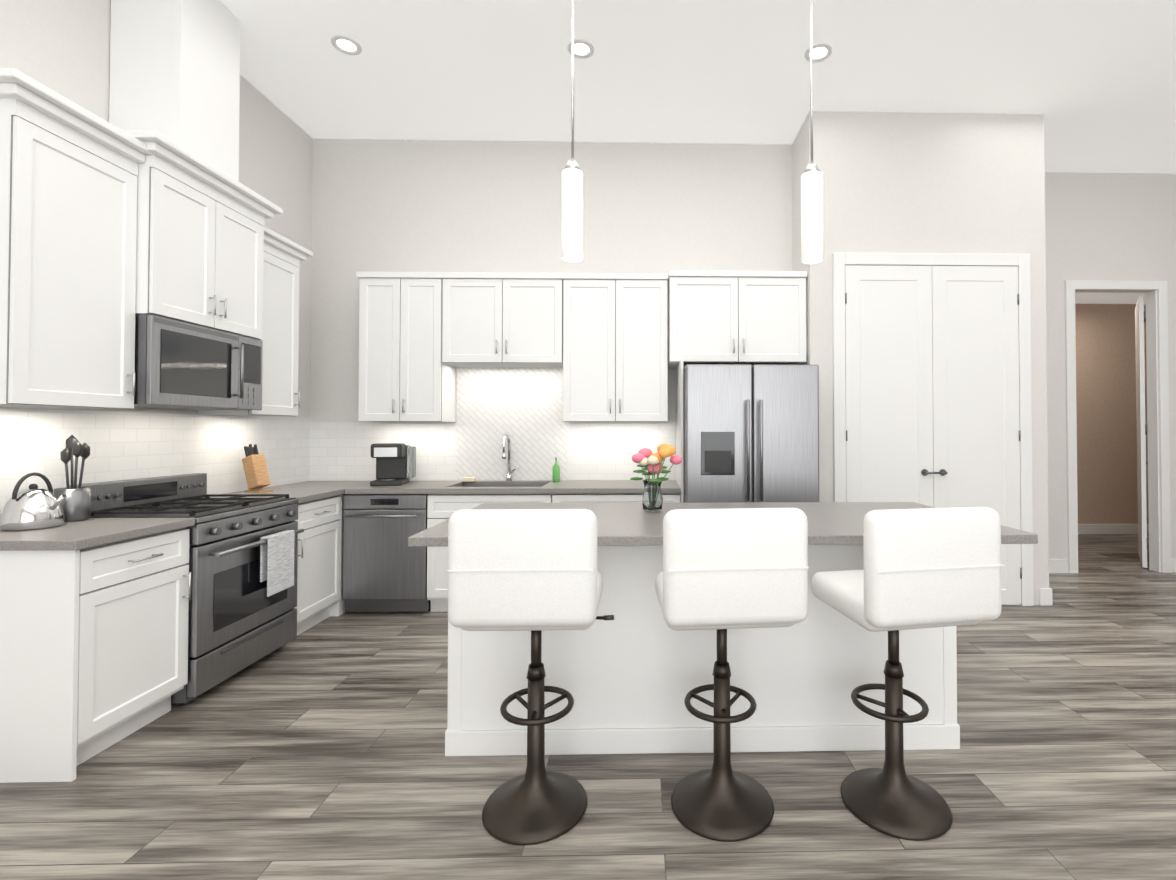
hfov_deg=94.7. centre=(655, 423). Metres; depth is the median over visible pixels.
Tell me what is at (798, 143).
wall
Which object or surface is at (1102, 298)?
ceiling
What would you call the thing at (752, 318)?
upper cabinet
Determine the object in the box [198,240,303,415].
upper cabinet
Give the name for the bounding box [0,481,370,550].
countertop
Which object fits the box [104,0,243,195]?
hood chimney
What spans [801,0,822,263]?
pendant light
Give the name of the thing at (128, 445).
backsplash
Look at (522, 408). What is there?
backsplash
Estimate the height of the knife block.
0.327 m
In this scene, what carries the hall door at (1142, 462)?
in the wall at (1111, 226)
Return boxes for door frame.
[833,253,1033,605]
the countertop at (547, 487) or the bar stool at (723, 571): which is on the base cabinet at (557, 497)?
the countertop at (547, 487)
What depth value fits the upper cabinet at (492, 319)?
4.21 m
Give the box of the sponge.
[462,477,475,481]
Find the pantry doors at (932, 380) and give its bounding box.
[845,265,1021,604]
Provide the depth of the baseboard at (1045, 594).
4.11 m
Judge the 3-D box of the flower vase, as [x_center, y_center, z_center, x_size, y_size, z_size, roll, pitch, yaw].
[0.003,0.281,2.793,0.271,0.350,0.217,0,-1,-1]
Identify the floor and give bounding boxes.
[0,534,1175,879]
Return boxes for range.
[69,473,303,705]
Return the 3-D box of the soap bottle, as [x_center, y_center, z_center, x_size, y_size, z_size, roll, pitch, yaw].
[-0.811,0.379,4.401,0.060,0.200,0.065,0,-1,-1]
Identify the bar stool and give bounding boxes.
[447,509,613,845]
[655,508,808,841]
[811,507,1004,840]
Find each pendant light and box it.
[562,0,582,261]
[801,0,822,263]
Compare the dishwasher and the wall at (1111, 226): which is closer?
the dishwasher
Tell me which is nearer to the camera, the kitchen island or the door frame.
the kitchen island
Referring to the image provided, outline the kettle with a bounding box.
[0,472,66,530]
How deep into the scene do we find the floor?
2.04 m
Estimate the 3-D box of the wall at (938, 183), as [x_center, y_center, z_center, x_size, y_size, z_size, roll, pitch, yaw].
[2.104,-0.503,4.183,1.840,3.800,0.100,0,-1,-1]
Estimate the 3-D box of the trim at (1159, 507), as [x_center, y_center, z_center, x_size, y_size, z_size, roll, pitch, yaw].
[4.378,0.029,5.138,0.980,2.765,0.120,0,-1,-1]
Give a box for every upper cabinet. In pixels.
[0,92,139,408]
[124,148,267,343]
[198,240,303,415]
[356,272,455,421]
[444,272,563,369]
[560,273,671,421]
[668,270,806,367]
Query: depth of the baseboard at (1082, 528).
6.97 m
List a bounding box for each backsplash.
[0,407,310,516]
[310,368,675,480]
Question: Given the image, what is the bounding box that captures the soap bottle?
[552,457,559,481]
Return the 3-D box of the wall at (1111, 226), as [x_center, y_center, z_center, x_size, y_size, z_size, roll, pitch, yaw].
[4.328,-0.489,5.154,2.650,3.800,0.100,0,-1,-1]
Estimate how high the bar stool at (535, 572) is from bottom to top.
1.085 m
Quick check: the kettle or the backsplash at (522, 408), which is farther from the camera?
the backsplash at (522, 408)
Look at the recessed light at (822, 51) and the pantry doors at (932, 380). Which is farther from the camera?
the pantry doors at (932, 380)
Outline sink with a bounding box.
[462,486,541,486]
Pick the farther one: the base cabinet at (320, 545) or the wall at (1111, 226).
the wall at (1111, 226)
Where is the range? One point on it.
(243, 568)
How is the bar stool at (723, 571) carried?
on the floor
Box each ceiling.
[220,0,1175,173]
[1075,292,1145,303]
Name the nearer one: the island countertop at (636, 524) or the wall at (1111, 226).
the island countertop at (636, 524)
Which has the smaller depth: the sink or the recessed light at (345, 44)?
the recessed light at (345, 44)
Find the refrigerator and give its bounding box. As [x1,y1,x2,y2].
[676,358,818,502]
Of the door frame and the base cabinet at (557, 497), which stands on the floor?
the base cabinet at (557, 497)
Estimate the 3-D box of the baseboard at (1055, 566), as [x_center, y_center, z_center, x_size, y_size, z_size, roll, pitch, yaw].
[3.464,1.345,5.048,0.840,0.130,0.018,0,-1,-1]
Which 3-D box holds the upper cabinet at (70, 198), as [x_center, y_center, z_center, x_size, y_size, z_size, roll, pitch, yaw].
[-2.665,-0.667,2.339,0.330,1.193,0.507,0,-1,-1]
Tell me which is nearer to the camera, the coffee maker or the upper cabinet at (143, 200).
the upper cabinet at (143, 200)
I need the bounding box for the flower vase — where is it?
[630,444,681,511]
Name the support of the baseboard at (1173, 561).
attached to the wall at (1111, 226)
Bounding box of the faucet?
[502,433,517,480]
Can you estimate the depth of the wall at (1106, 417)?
6.99 m
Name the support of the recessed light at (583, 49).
in the ceiling at (1093, 82)
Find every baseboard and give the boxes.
[1039,588,1052,605]
[1049,559,1067,572]
[1078,524,1148,533]
[1171,558,1175,572]
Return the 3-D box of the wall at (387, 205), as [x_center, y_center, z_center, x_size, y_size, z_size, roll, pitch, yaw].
[-0.856,-0.497,4.596,4.060,3.800,0.100,0,-1,-1]
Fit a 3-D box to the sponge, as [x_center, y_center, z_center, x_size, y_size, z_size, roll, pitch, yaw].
[-1.532,0.462,4.426,0.100,0.035,0.060,0,-1,-1]
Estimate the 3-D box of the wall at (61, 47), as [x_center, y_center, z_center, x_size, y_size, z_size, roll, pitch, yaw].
[-2.845,-0.556,0.605,0.100,3.800,7.990,0,-1,-1]
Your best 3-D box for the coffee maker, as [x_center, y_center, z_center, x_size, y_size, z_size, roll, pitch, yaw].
[-2.051,0.317,4.219,0.270,0.320,0.305,0,-1,-13]
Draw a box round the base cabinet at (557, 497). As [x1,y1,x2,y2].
[547,493,679,502]
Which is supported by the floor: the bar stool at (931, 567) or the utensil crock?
the bar stool at (931, 567)
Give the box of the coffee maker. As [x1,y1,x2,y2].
[370,443,415,485]
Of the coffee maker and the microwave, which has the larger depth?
the coffee maker
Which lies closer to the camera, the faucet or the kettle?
the kettle
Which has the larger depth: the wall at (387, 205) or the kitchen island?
the wall at (387, 205)
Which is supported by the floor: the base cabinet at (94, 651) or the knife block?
the base cabinet at (94, 651)
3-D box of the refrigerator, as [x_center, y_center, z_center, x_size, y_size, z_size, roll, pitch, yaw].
[0.660,0.462,4.111,0.950,1.868,0.901,0,-1,-1]
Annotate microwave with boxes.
[134,314,262,409]
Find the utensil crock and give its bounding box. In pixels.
[54,435,90,521]
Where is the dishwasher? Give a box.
[343,494,430,611]
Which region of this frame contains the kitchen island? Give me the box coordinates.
[445,545,959,755]
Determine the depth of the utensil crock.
2.48 m
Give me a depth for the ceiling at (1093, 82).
3.65 m
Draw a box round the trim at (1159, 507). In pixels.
[1065,280,1170,572]
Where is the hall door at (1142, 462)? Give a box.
[1135,295,1148,567]
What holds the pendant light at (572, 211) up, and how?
hanging from the ceiling at (1093, 82)
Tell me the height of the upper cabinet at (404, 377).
1.165 m
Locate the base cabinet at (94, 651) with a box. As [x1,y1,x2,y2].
[0,527,190,782]
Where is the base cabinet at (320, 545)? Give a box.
[294,494,343,635]
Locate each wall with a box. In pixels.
[0,0,312,493]
[310,138,791,480]
[792,122,803,364]
[804,111,1048,604]
[1045,172,1175,558]
[1075,304,1148,523]
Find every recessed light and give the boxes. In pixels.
[331,35,361,54]
[568,39,593,58]
[805,43,831,61]
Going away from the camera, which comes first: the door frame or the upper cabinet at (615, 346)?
the door frame
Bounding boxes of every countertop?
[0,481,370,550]
[345,480,680,493]
[408,502,1037,546]
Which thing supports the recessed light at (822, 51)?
in the ceiling at (1093, 82)
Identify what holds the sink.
in the countertop at (547, 487)
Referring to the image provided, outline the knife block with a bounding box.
[242,444,273,492]

